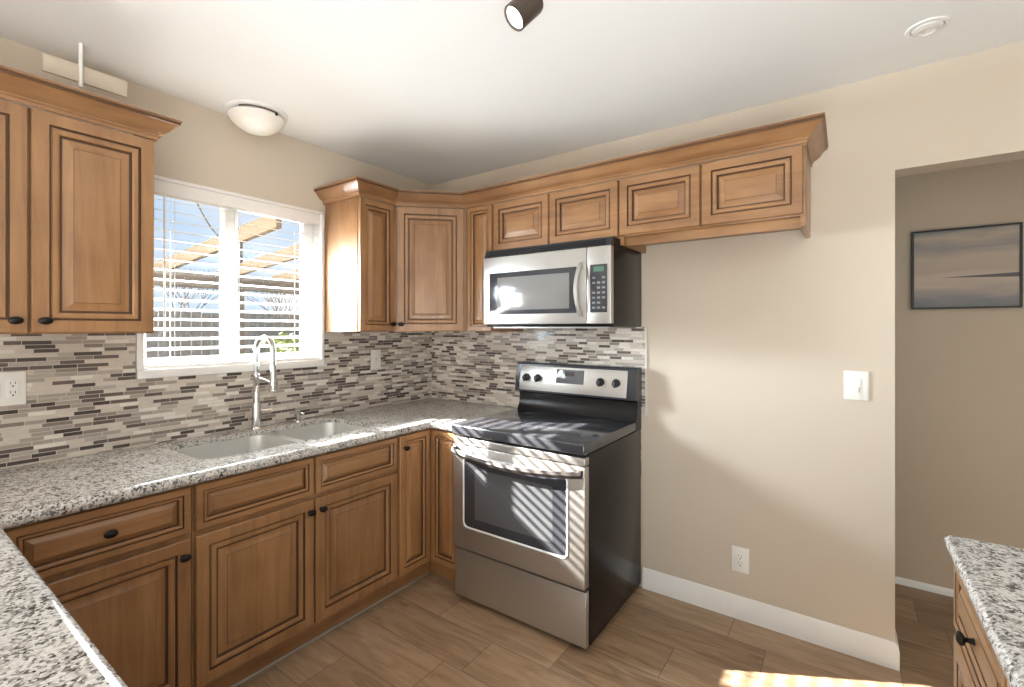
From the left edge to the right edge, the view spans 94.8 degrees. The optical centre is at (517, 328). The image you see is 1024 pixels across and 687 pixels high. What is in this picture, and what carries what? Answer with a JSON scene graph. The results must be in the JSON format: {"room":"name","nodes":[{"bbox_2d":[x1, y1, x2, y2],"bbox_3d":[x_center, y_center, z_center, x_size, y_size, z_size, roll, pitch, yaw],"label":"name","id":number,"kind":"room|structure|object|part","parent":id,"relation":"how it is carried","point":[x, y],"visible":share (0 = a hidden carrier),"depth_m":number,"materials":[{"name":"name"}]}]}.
{"room":"kitchen","nodes":[
{"label":"kitchen","id":0,"kind":"room"},
{"bbox_2d":[0,37,430,468],"bbox_3d":[-2.373,0.172,1.115,0.149,2.463,6.130,0,0,35],"label":"wall","id":1,"kind":"structure","parent":0,"point":[84,395],"depth_m":2.23,"materials":[{"name":"beige paint"}]},
{"bbox_2d":[0,371,25,405],"bbox_3d":[-1.863,0.218,1.706,0.010,0.122,0.116,0,0,35],"label":"wall outlet","id":2,"kind":"object","parent":1,"relation":"attached to","point":[12,384],"visible":1,"depth_m":1.72,"materials":[{"name":"white plastic"}]},
{"bbox_2d":[6,379,19,397],"bbox_3d":[-1.847,0.218,1.724,0.003,0.068,0.034,0,0,35],"label":"receptacle","id":3,"kind":"object","parent":2,"relation":"attached to","point":[12,385],"depth_m":1.72,"materials":[{"name":"white plastic"}]},
{"bbox_2d":[0,99,153,333],"bbox_3d":[-1.713,-0.355,1.621,0.352,0.744,0.683,0,0,35],"label":"upper cabinet","id":4,"kind":"object","parent":1,"relation":"attached to","point":[77,196],"visible":1,"depth_m":1.62,"materials":[{"name":"brown wood"}]},
{"bbox_3d":[-1.698,-0.356,1.403,0.020,0.738,0.335,0,0,35],"label":"door","id":5,"kind":"part","parent":4,"relation":"part of","materials":[{"name":"brown wood"}]},
{"bbox_3d":[-1.599,-0.027,1.501,0.028,0.025,0.037,0,0,35],"label":"knob","id":6,"kind":"part","parent":4,"relation":"part of","materials":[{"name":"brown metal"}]},
{"bbox_3d":[-1.561,-0.027,1.556,0.028,0.025,0.037,0,0,35],"label":"knob","id":7,"kind":"part","parent":4,"relation":"part of","materials":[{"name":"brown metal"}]},
{"bbox_2d":[0,65,181,142],"bbox_3d":[-1.683,-0.767,1.641,0.397,0.080,0.750,0,0,35],"label":"crown molding","id":8,"kind":"structure","parent":1,"relation":"attached to","point":[17,86],"depth_m":1.61,"materials":[{"name":"brown wood"}]},
{"bbox_2d":[0,332,430,468],"bbox_3d":[-1.411,0.263,2.371,0.009,0.488,2.690,0,0,35],"label":"backsplash","id":9,"kind":"structure","parent":1,"relation":"attached to","point":[84,395],"depth_m":2.07,"materials":[{"name":"tile"}]},
{"bbox_2d":[136,175,324,378],"bbox_3d":[-1.436,-0.232,2.428,0.133,0.898,0.888,0,0,35],"label":"window","id":10,"kind":"structure","parent":1,"relation":"in","point":[141,373],"depth_m":2.43,"materials":[{"name":"white paint"}]},
{"bbox_3d":[-1.470,-0.239,2.456,0.045,0.860,0.868,0,0,35],"label":"frame","id":11,"kind":"part","parent":10,"relation":"part of","materials":[{"name":"white paint"}]},
{"bbox_3d":[-1.417,0.198,2.415,0.088,0.038,0.888,0,0,35],"label":"sill","id":12,"kind":"part","parent":10,"relation":"part of","materials":[{"name":"white paint"}]},
{"bbox_2d":[144,179,319,368],"bbox_3d":[-1.413,-0.243,2.417,0.072,0.842,0.836,0,0,35],"label":"window blind","id":13,"kind":"object","parent":10,"relation":"attached to","point":[164,189],"visible":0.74,"depth_m":2.35,"materials":[{"name":"white plastic"}]},
{"bbox_3d":[-1.593,-0.224,2.174,0.053,0.770,0.002,0,0,35],"label":"ladder cord","id":14,"kind":"part","parent":13,"relation":"part of","materials":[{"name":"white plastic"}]},
{"bbox_3d":[-1.420,0.169,2.422,0.048,0.016,0.830,0,0,35],"label":"rail","id":15,"kind":"part","parent":13,"relation":"part of","materials":[{"name":"white plastic"}]},
{"bbox_3d":[-1.432,-0.224,2.404,0.053,0.770,0.002,0,0,35],"label":"ladder cord","id":16,"kind":"part","parent":13,"relation":"part of","materials":[{"name":"white fabric"}]},
{"bbox_3d":[-1.249,-0.224,2.666,0.053,0.770,0.002,0,0,35],"label":"ladder cord","id":17,"kind":"part","parent":13,"relation":"part of","materials":[{"name":"white fabric"}]},
{"bbox_3d":[-1.180,-0.368,2.697,0.007,0.502,0.007,0,0,12],"label":"lift cord","id":18,"kind":"part","parent":13,"relation":"part of","materials":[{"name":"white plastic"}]},
{"bbox_3d":[-1.368,-0.239,2.604,0.004,0.776,0.366,0,0,35],"label":"pane","id":19,"kind":"part","parent":10,"relation":"part of","materials":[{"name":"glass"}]},
{"bbox_2d":[325,197,395,331],"bbox_3d":[-0.912,-0.355,2.766,0.352,0.744,0.254,0,0,35],"label":"upper cabinet","id":20,"kind":"object","parent":1,"relation":"attached to","point":[359,231],"visible":1,"depth_m":2.67,"materials":[{"name":"brown wood"}]},
{"bbox_3d":[-0.802,-0.356,2.685,0.020,0.738,0.240,0,0,35],"label":"door","id":21,"kind":"part","parent":20,"relation":"part of","materials":[{"name":"brown wood"}]},
{"bbox_2d":[371,350,380,368],"bbox_3d":[-0.917,0.197,3.053,0.018,0.122,0.078,0,0,35],"label":"light switch","id":22,"kind":"object","parent":1,"relation":"attached to","point":[375,354],"visible":1,"depth_m":3.05,"materials":[{"name":"white plastic"}]},
{"bbox_2d":[394,206,466,331],"bbox_3d":[-0.565,-0.355,3.041,0.606,0.744,0.619,0,0,35],"label":"upper cabinet","id":23,"kind":"object","parent":1,"relation":"attached to","point":[430,244],"visible":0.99,"depth_m":2.82,"materials":[{"name":"brown wood"}]},
{"bbox_2d":[0,0,1023,185],"bbox_3d":[0.261,-1.119,0.354,5.340,0.120,8.300,0,0,35],"label":"ceiling","id":24,"kind":"structure","parent":0,"point":[430,92],"depth_m":1.82,"materials":[{"name":"white paint"}]},
{"bbox_2d":[42,43,126,97],"bbox_3d":[-1.617,-0.978,1.770,0.026,0.163,0.240,0,0,35],"label":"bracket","id":25,"kind":"object","parent":24,"relation":"hanging from","point":[53,65],"visible":1,"depth_m":1.75,"materials":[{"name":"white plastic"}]},
{"bbox_3d":[-1.623,-0.978,1.750,0.013,0.163,0.013,0,0,35],"label":"rod","id":26,"kind":"part","parent":25,"relation":"part of","materials":[{"name":"white plastic"}]},
{"bbox_2d":[224,99,287,135],"bbox_3d":[-1.276,-1.008,2.307,0.272,0.103,0.272,0,0,35],"label":"dome ceiling light","id":27,"kind":"object","parent":24,"relation":"attached to","point":[258,118],"visible":1,"depth_m":2.23,"materials":[{"name":"white glass"}]},
{"bbox_2d":[504,0,542,31],"bbox_3d":[0.022,-0.969,1.381,0.111,0.182,0.118,0,0,35],"label":"spotlight","id":28,"kind":"object","parent":24,"relation":"hanging from","point":[518,14],"visible":1,"depth_m":1.36,"materials":[{"name":"brown metal"}]},
{"bbox_2d":[904,16,950,38],"bbox_3d":[1.439,-1.052,1.657,0.124,0.014,0.124,0,0,35],"label":"recessed light","id":29,"kind":"object","parent":24,"relation":"in","point":[930,26],"visible":1,"depth_m":1.64,"materials":[{"name":"white paint"}]},
{"bbox_2d":[236,572,955,686],"bbox_3d":[0.208,1.463,0.453,5.140,0.120,8.000,0,0,35],"label":"floor","id":30,"kind":"structure","parent":0,"point":[426,633],"depth_m":2.04,"materials":[{"name":"brown wood"}]},
{"bbox_2d":[4,485,191,686],"bbox_3d":[-1.519,0.978,1.642,0.642,0.851,0.467,0,0,35],"label":"base cabinet","id":31,"kind":"object","parent":30,"relation":"on","point":[121,570],"visible":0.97,"depth_m":1.52,"materials":[{"name":"brown wood"}]},
{"bbox_3d":[-1.286,0.638,1.481,0.020,0.162,0.451,0,0,35],"label":"drawer","id":32,"kind":"part","parent":31,"relation":"part of","materials":[{"name":"brown wood"}]},
{"bbox_3d":[-1.267,0.637,1.466,0.028,0.025,0.037,0,0,35],"label":"knob","id":33,"kind":"part","parent":31,"relation":"part of","materials":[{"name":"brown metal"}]},
{"bbox_3d":[-1.286,1.010,1.481,0.020,0.542,0.451,0,0,35],"label":"door","id":34,"kind":"part","parent":31,"relation":"part of","materials":[{"name":"brown wood"}]},
{"bbox_3d":[-1.152,0.793,1.632,0.028,0.025,0.037,0,0,35],"label":"knob","id":35,"kind":"part","parent":31,"relation":"part of","materials":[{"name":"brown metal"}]},
{"bbox_2d":[191,437,396,686],"bbox_3d":[-1.119,0.978,2.214,0.642,0.851,0.926,0,0,35],"label":"base cabinet","id":36,"kind":"object","parent":30,"relation":"on","point":[284,554],"visible":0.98,"depth_m":1.94,"materials":[{"name":"brown wood"}]},
{"bbox_3d":[-1.020,0.638,1.863,0.020,0.162,0.452,0,0,35],"label":"drawer","id":37,"kind":"part","parent":36,"relation":"part of","materials":[{"name":"brown wood"}]},
{"bbox_3d":[-1.020,1.010,1.863,0.020,0.542,0.452,0,0,35],"label":"door","id":38,"kind":"part","parent":36,"relation":"part of","materials":[{"name":"brown wood"}]},
{"bbox_3d":[-0.882,0.788,2.017,0.028,0.025,0.037,0,0,35],"label":"knob","id":39,"kind":"part","parent":36,"relation":"part of","materials":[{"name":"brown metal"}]},
{"bbox_3d":[-0.852,0.788,2.061,0.028,0.025,0.037,0,0,35],"label":"knob","id":40,"kind":"part","parent":36,"relation":"part of","materials":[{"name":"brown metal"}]},
{"bbox_3d":[-0.756,0.638,2.240,0.020,0.162,0.451,0,0,35],"label":"drawer","id":41,"kind":"part","parent":36,"relation":"part of","materials":[{"name":"brown wood"}]},
{"bbox_3d":[-0.756,1.010,2.240,0.020,0.542,0.451,0,0,35],"label":"door","id":42,"kind":"part","parent":36,"relation":"part of","materials":[{"name":"brown wood"}]},
{"bbox_2d":[230,572,428,686],"bbox_3d":[-0.989,1.398,2.018,0.008,0.010,1.675,0,0,35],"label":"trim","id":43,"kind":"structure","parent":30,"relation":"on","point":[425,574],"depth_m":2.15,"materials":[{"name":"brown wood"}]},
{"bbox_2d":[388,428,458,594],"bbox_3d":[-0.538,0.978,2.888,0.824,0.851,0.838,0,0,35],"label":"base cabinet","id":44,"kind":"object","parent":30,"relation":"on","point":[424,471],"visible":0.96,"depth_m":2.54,"materials":[{"name":"brown wood"}]},
{"bbox_2d":[0,398,516,529],"bbox_3d":[-0.938,0.529,2.315,0.828,0.042,2.238,0,0,35],"label":"countertop","id":45,"kind":"structure","parent":44,"relation":"on","point":[32,493],"depth_m":1.78,"materials":[{"name":"grey stone"}]},
{"bbox_2d":[250,335,277,429],"bbox_3d":[-1.278,0.270,2.386,0.144,0.476,0.108,0,0,35],"label":"kitchen faucet","id":46,"kind":"object","parent":45,"relation":"on","point":[257,411],"visible":1,"depth_m":2.38,"materials":[{"name":"silver metal"}]},
{"bbox_3d":[-1.297,0.409,2.429,0.030,0.055,0.060,0,0,35],"label":"lever","id":47,"kind":"part","parent":46,"relation":"part of","materials":[{"name":"silver metal"}]},
{"bbox_3d":[-1.269,0.261,2.372,0.122,0.044,0.042,0,0,8],"label":"holder arm","id":48,"kind":"part","parent":46,"relation":"part of","materials":[{"name":"silver metal"}]},
{"bbox_2d":[174,422,365,458],"bbox_3d":[-1.133,0.632,2.253,0.432,0.204,0.853,0,0,35],"label":"sink","id":49,"kind":"object","parent":45,"relation":"in","point":[231,447],"visible":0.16,"depth_m":2.32,"materials":[{"name":"metal"}]},
{"bbox_3d":[-1.245,0.632,2.092,0.396,0.203,0.424,0,0,35],"label":"bowl","id":50,"kind":"part","parent":49,"relation":"part of","materials":[{"name":"metal"}]},
{"bbox_3d":[-1.000,0.617,2.443,0.396,0.173,0.354,0,0,35],"label":"bowl","id":51,"kind":"part","parent":49,"relation":"part of","materials":[{"name":"metal"}]},
{"bbox_2d":[294,412,303,422],"bbox_3d":[-1.183,0.479,2.552,0.063,0.058,0.038,0,0,35],"label":"soap dispenser","id":52,"kind":"object","parent":45,"relation":"on","point":[298,414],"visible":1,"depth_m":2.55,"materials":[{"name":"silver metal"}]},
{"bbox_3d":[-0.554,0.919,2.529,0.020,0.724,0.213,0,0,35],"label":"door","id":53,"kind":"part","parent":44,"relation":"part of","materials":[{"name":"brown wood"}]},
{"bbox_3d":[-0.392,0.919,2.560,0.198,0.724,0.020,0,0,35],"label":"door","id":54,"kind":"part","parent":44,"relation":"part of","materials":[{"name":"brown wood"}]},
{"bbox_2d":[451,362,641,648],"bbox_3d":[0.145,0.805,2.466,0.770,1.196,0.731,0,0,35],"label":"stove","id":55,"kind":"object","parent":30,"relation":"on","point":[547,489],"visible":1,"depth_m":2.26,"materials":[{"name":"silver metal"}]},
{"bbox_3d":[-0.030,0.820,2.219,0.604,0.368,0.004,0,0,35],"label":"window trim","id":56,"kind":"part","parent":55,"relation":"part of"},
{"bbox_3d":[-0.044,0.629,2.193,0.742,0.052,0.066,0,0,35],"label":"handle","id":57,"kind":"part","parent":55,"relation":"part of","materials":[{"name":"metal"}]},
{"bbox_3d":[-0.013,0.854,2.237,0.756,0.526,0.045,0,0,35],"label":"oven door","id":58,"kind":"part","parent":55,"relation":"part of","materials":[{"name":"silver metal"}]},
{"bbox_3d":[-0.009,1.252,2.243,0.756,0.242,0.031,0,0,35],"label":"storage drawer","id":59,"kind":"part","parent":55,"relation":"part of","materials":[{"name":"silver metal"}]},
{"bbox_3d":[0.047,0.293,2.859,0.048,0.048,0.031,0,0,35],"label":"control knob","id":60,"kind":"part","parent":55,"relation":"part of","materials":[{"name":"black plastic"}]},
{"bbox_3d":[0.115,0.293,2.811,0.048,0.048,0.031,0,0,35],"label":"control knob","id":61,"kind":"part","parent":55,"relation":"part of","materials":[{"name":"black plastic"}]},
{"bbox_2d":[452,408,635,455],"bbox_3d":[0.139,0.515,2.455,0.764,0.050,0.596,0,0,35],"label":"cooktop","id":62,"kind":"object","parent":55,"relation":"in","point":[562,432],"depth_m":2.33,"materials":[{"name":"black glass"}]},
{"bbox_3d":[0.297,0.296,2.699,0.690,0.143,0.027,0,0,35],"label":"control panel","id":63,"kind":"part","parent":55,"relation":"part of","materials":[{"name":"silver metal"}]},
{"bbox_3d":[0.448,0.293,2.578,0.048,0.048,0.031,0,0,35],"label":"control knob","id":64,"kind":"part","parent":55,"relation":"part of","materials":[{"name":"black plastic"}]},
{"bbox_3d":[0.524,0.293,2.525,0.048,0.048,0.031,0,0,35],"label":"control knob","id":65,"kind":"part","parent":55,"relation":"part of","materials":[{"name":"black plastic"}]},
{"bbox_2d":[954,565,1009,686],"bbox_3d":[0.901,0.978,0.404,0.648,0.851,1.415,0,0,35],"label":"base cabinet","id":66,"kind":"object","parent":30,"relation":"on","point":[976,664],"visible":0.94,"depth_m":0.98,"materials":[{"name":"brown wood"}]},
{"bbox_3d":[0.917,0.637,0.967,0.028,0.025,0.037,0,0,35],"label":"knob","id":67,"kind":"part","parent":66,"relation":"part of","materials":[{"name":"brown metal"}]},
{"bbox_3d":[0.937,1.010,0.953,0.020,0.542,0.455,0,0,35],"label":"door","id":68,"kind":"part","parent":66,"relation":"part of","materials":[{"name":"brown wood"}]},
{"bbox_2d":[944,535,1023,686],"bbox_3d":[0.927,0.529,0.340,0.732,0.042,1.538,0,0,35],"label":"countertop","id":69,"kind":"structure","parent":66,"relation":"on","point":[991,574],"depth_m":0.92,"materials":[{"name":"grey stone"}]},
{"bbox_3d":[-1.331,0.978,0.823,1.888,0.851,0.585,0,0,35],"label":"cabinet","id":70,"kind":"object","parent":30,"relation":"on","visible":0},
{"bbox_2d":[0,526,127,686],"bbox_3d":[-1.325,0.529,0.791,1.940,0.042,0.699,0,0,35],"label":"countertop","id":71,"kind":"structure","parent":70,"relation":"on","point":[42,644],"depth_m":0.77,"materials":[{"name":"grey stone"}]},
{"bbox_2d":[431,41,1023,641],"bbox_3d":[1.443,0.172,2.099,5.000,2.463,0.136,0,0,35],"label":"wall","id":72,"kind":"structure","parent":0,"point":[743,346],"depth_m":2.17,"materials":[{"name":"beige paint"}]},
{"bbox_2d":[467,204,522,331],"bbox_3d":[-0.144,-0.355,2.928,0.212,0.744,0.323,0,0,35],"label":"upper cabinet","id":73,"kind":"object","parent":72,"relation":"attached to","point":[480,220],"visible":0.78,"depth_m":2.80,"materials":[{"name":"brown wood"}]},
{"bbox_3d":[-0.224,-0.356,2.799,0.184,0.738,0.020,0,0,35],"label":"door","id":74,"kind":"part","parent":73,"relation":"part of","materials":[{"name":"brown wood"}]},
{"bbox_2d":[431,327,644,414],"bbox_3d":[0.025,0.397,3.015,1.625,0.812,0.009,0,0,35],"label":"backsplash","id":75,"kind":"structure","parent":72,"relation":"attached to","point":[475,367],"depth_m":3.07,"materials":[{"name":"tile"}]},
{"bbox_2d":[494,180,619,249],"bbox_3d":[0.263,-0.585,2.644,0.776,0.284,0.323,0,0,35],"label":"upper cabinet","id":76,"kind":"object","parent":72,"relation":"attached to","point":[591,211],"visible":0.77,"depth_m":2.48,"materials":[{"name":"brown wood"}]},
{"bbox_3d":[0.015,-0.588,2.632,0.372,0.276,0.020,0,0,35],"label":"door","id":77,"kind":"part","parent":76,"relation":"part of","materials":[{"name":"brown wood"}]},
{"bbox_2d":[484,236,640,327],"bbox_3d":[0.227,-0.222,2.593,0.773,0.438,0.445,0,0,35],"label":"microwave","id":78,"kind":"object","parent":76,"relation":"attached to","point":[596,282],"visible":1,"depth_m":2.40,"materials":[{"name":"silver metal"}]},
{"bbox_3d":[0.080,-0.211,2.494,0.644,0.372,0.034,0,0,35],"label":"door","id":79,"kind":"part","parent":78,"relation":"part of","materials":[{"name":"silver metal"}]},
{"bbox_3d":[0.247,-0.006,2.595,0.703,0.008,0.343,0,0,35],"label":"plate","id":80,"kind":"part","parent":78,"relation":"part of","materials":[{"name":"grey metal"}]},
{"bbox_3d":[0.296,-0.193,2.302,0.054,0.268,0.027,0,0,-37],"label":"handle","id":81,"kind":"part","parent":78,"relation":"part of","materials":[{"name":"silver metal"}]},
{"bbox_3d":[0.398,-0.211,2.272,0.126,0.372,0.034,0,0,35],"label":"control panel","id":82,"kind":"part","parent":78,"relation":"part of","materials":[{"name":"silver metal"}]},
{"bbox_3d":[0.332,-0.588,2.411,0.388,0.276,0.020,0,0,35],"label":"door","id":83,"kind":"part","parent":76,"relation":"part of","materials":[{"name":"brown wood"}]},
{"bbox_2d":[620,144,810,253],"bbox_3d":[0.903,-0.568,2.203,0.775,0.318,0.333,0,0,35],"label":"upper cabinet","id":84,"kind":"object","parent":72,"relation":"attached to","point":[768,191],"visible":1,"depth_m":2.04,"materials":[{"name":"brown wood"}]},
{"bbox_2d":[314,112,827,208],"bbox_3d":[0.105,-0.767,2.417,2.609,0.080,0.529,0,0,20],"label":"crown molding","id":85,"kind":"structure","parent":84,"relation":"on","point":[811,130],"depth_m":2.27,"materials":[{"name":"brown wood"}]},
{"bbox_3d":[0.652,-0.590,2.187,0.374,0.272,0.020,0,0,35],"label":"door","id":86,"kind":"part","parent":84,"relation":"part of","materials":[{"name":"brown wood"}]},
{"bbox_3d":[0.969,-0.590,1.966,0.382,0.272,0.020,0,0,35],"label":"door","id":87,"kind":"part","parent":84,"relation":"part of","materials":[{"name":"brown wood"}]},
{"bbox_2d":[732,545,748,574],"bbox_3d":[1.076,1.118,2.279,0.078,0.122,0.009,0,0,35],"label":"wall outlet","id":88,"kind":"object","parent":72,"relation":"attached to","point":[740,556],"visible":1,"depth_m":2.27,"materials":[{"name":"white plastic"}]},
{"bbox_2d":[736,552,743,567],"bbox_3d":[1.075,1.118,2.277,0.034,0.068,0.003,0,0,35],"label":"receptacle","id":89,"kind":"object","parent":88,"relation":"attached to","point":[739,555],"depth_m":2.28,"materials":[{"name":"white plastic"}]},
{"bbox_2d":[642,567,899,671],"bbox_3d":[1.159,1.349,2.296,1.084,0.108,0.139,0,0,35],"label":"baseboard","id":90,"kind":"structure","parent":72,"relation":"attached to","point":[867,647],"depth_m":2.18,"materials":[{"name":"white paint"}]},
{"bbox_2d":[844,371,868,400],"bbox_3d":[1.449,0.243,2.018,0.088,0.124,0.010,0,0,35],"label":"light switch","id":91,"kind":"object","parent":72,"relation":"attached to","point":[856,383],"visible":1,"depth_m":2.02,"materials":[{"name":"white plastic"}]},
{"bbox_2d":[895,159,1023,589],"bbox_3d":[2.215,0.172,2.155,3.800,2.463,0.840,0,0,35],"label":"wall","id":92,"kind":"structure","parent":0,"point":[959,373],"depth_m":2.47,"materials":[{"name":"paint"}]},
{"bbox_2d":[895,576,953,596],"bbox_3d":[2.423,1.386,2.367,3.680,0.035,0.014,0,0,35],"label":"baseboard","id":93,"kind":"structure","parent":92,"relation":"attached to","point":[898,580],"depth_m":2.53,"materials":[{"name":"white paint"}]},
{"bbox_2d":[911,222,1022,309],"bbox_3d":[2.307,-0.314,2.436,0.418,0.418,0.033,0,0,35],"label":"painting","id":94,"kind":"object","parent":92,"relation":"attached to","point":[972,267],"visible":1,"depth_m":2.42,"materials":[{"name":"black wood"}]},
{"label":"outside","id":95,"kind":"structure","parent":0,"visible":0},
{"bbox_3d":[-12.993,1.603,12.115,29.860,0.100,60.000,0,0,35],"label":"yard","id":96,"kind":"structure","parent":95,"visible":0},
{"bbox_2d":[155,261,219,311],"bbox_3d":[-6.910,0.075,9.705,1.582,2.961,1.496,0,0,25],"label":"bare tree","id":97,"kind":"object","parent":96,"relation":"on","point":[172,293],"visible":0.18,"depth_m":9.72,"materials":[{"name":"grey plant"}]},
{"bbox_2d":[146,311,298,357],"bbox_3d":[-4.990,0.633,7.785,0.060,1.839,10.068,0,0,35],"label":"fence","id":98,"kind":"object","parent":96,"relation":"on","point":[157,314],"visible":0.05,"depth_m":7.61,"materials":[{"name":"wood"}]},
{"bbox_2d":[154,203,298,353],"bbox_3d":[-2.662,0.328,3.921,2.383,2.450,4.800,0,0,35],"label":"pergola","id":99,"kind":"object","parent":96,"relation":"on","point":[272,224],"visible":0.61,"depth_m":4.45,"materials":[{"name":"beige paint"}]},
{"bbox_3d":[-2.867,0.328,4.872,0.053,2.450,0.053,0,0,35],"label":"post","id":100,"kind":"part","parent":99,"relation":"part of","materials":[{"name":"brown paint"}]},
{"bbox_2d":[244,276,298,311],"bbox_3d":[-6.207,0.102,11.850,1.639,2.909,1.308,0,0,35],"label":"bare tree","id":101,"kind":"object","parent":96,"relation":"on","point":[271,299],"visible":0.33,"depth_m":11.75,"materials":[{"name":"grey plant"}]},
{"bbox_2d":[247,331,298,353],"bbox_3d":[-3.551,0.791,7.373,1.150,1.524,1.212,0,0,-2],"label":"shrub","id":102,"kind":"object","parent":96,"relation":"on","point":[289,341],"visible":0.15,"depth_m":7.24,"materials":[{"name":"green plant"}]}
]}

